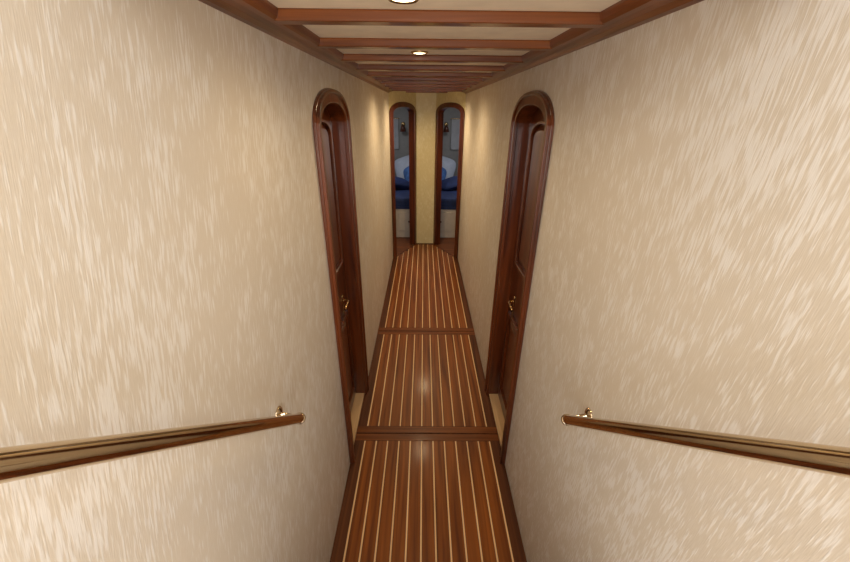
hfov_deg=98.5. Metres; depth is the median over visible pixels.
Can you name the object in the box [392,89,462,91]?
beam
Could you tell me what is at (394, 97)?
wall
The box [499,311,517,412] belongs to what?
trim
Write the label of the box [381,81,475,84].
beam
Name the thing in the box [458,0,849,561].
wall
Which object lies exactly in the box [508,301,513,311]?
lever
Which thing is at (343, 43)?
beam
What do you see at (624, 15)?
trim
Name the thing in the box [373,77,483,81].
beam
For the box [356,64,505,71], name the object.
beam
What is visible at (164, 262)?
wall
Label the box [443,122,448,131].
reading lamp
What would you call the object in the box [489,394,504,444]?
sill
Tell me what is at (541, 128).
panel
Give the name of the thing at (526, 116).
door frame
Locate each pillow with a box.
[395,155,408,178]
[395,176,408,189]
[441,176,457,190]
[442,156,455,178]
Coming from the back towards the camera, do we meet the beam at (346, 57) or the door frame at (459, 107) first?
the door frame at (459, 107)
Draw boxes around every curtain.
[394,118,398,148]
[451,119,459,149]
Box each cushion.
[403,166,408,181]
[442,167,446,179]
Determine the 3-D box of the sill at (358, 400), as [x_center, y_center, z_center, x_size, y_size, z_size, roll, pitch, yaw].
[-0.471,0.891,2.323,0.099,0.012,0.565,0,25,0]
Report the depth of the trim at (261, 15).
0.98 m
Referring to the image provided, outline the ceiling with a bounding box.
[267,0,619,72]
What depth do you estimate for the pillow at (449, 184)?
6.03 m
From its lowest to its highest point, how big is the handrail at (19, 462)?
1.220 m
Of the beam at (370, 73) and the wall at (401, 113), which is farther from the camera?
the wall at (401, 113)
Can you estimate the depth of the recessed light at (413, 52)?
1.47 m
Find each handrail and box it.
[0,406,305,483]
[561,407,849,477]
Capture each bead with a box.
[316,89,368,462]
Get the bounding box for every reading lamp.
[400,122,405,131]
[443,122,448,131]
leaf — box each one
[321,108,355,412]
[498,108,544,419]
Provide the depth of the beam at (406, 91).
4.36 m
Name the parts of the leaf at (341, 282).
upper panel field, lower panel field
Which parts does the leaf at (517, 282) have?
lower panel field, upper panel field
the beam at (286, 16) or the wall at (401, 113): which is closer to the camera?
the beam at (286, 16)
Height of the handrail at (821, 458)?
1.215 m
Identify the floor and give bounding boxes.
[330,237,526,561]
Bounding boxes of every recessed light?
[389,0,418,3]
[411,51,427,54]
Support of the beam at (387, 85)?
attached to the ceiling
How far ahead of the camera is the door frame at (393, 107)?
4.79 m
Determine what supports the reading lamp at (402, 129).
attached to the wall at (401, 113)
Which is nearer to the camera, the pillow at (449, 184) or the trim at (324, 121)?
the trim at (324, 121)
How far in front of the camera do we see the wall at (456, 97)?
4.36 m
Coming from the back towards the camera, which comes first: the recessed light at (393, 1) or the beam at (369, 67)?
the beam at (369, 67)
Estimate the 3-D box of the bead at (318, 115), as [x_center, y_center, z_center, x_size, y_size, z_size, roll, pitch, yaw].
[-0.394,0.047,1.930,0.017,1.876,0.602,0,25,0]
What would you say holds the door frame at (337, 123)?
attached to the wall at (164, 262)
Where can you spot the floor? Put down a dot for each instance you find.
(407, 497)
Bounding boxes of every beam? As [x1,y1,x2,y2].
[274,8,603,27]
[316,37,552,50]
[340,54,523,63]
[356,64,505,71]
[367,71,492,77]
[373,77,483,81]
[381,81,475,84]
[385,84,470,87]
[389,87,465,89]
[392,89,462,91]
[406,91,447,92]
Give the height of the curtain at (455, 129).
0.540 m
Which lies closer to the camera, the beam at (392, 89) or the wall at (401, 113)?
the beam at (392, 89)
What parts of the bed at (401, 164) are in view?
mattress, rail, drawer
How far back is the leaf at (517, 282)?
1.89 m
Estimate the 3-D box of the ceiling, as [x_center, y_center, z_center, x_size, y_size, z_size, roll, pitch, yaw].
[0.030,-1.413,2.486,0.870,0.030,4.800,0,25,0]
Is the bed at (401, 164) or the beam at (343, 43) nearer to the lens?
the beam at (343, 43)
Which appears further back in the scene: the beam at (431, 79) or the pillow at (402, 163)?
the pillow at (402, 163)
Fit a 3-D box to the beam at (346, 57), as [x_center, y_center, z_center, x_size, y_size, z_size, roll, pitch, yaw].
[0.032,-0.964,1.587,0.830,0.026,0.050,0,25,0]
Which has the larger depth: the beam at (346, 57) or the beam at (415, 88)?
the beam at (415, 88)
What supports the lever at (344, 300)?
attached to the escutcheon
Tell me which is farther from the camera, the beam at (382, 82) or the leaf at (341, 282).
the beam at (382, 82)
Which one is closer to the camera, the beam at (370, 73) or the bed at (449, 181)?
the beam at (370, 73)
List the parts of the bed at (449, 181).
drawer, rail, mattress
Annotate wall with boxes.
[0,0,392,561]
[388,91,415,244]
[393,107,459,176]
[416,93,435,242]
[436,92,465,244]
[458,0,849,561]
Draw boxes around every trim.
[198,0,391,92]
[321,118,343,274]
[341,310,354,405]
[462,0,703,93]
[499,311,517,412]
[514,120,544,279]
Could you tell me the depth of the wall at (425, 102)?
5.00 m
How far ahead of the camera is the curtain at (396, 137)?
6.94 m
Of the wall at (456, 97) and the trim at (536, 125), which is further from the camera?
the wall at (456, 97)
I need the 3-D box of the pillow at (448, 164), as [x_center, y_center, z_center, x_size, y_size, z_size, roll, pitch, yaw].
[0.327,-2.113,6.905,0.526,0.490,0.288,0,25,0]
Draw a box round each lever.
[343,299,348,310]
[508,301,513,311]
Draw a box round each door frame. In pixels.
[312,88,366,463]
[389,102,415,256]
[433,102,464,257]
[486,90,553,464]
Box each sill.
[351,393,363,442]
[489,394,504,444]
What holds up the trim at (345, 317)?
attached to the wall at (164, 262)
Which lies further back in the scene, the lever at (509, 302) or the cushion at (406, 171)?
the cushion at (406, 171)
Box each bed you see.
[395,155,409,236]
[440,156,457,237]

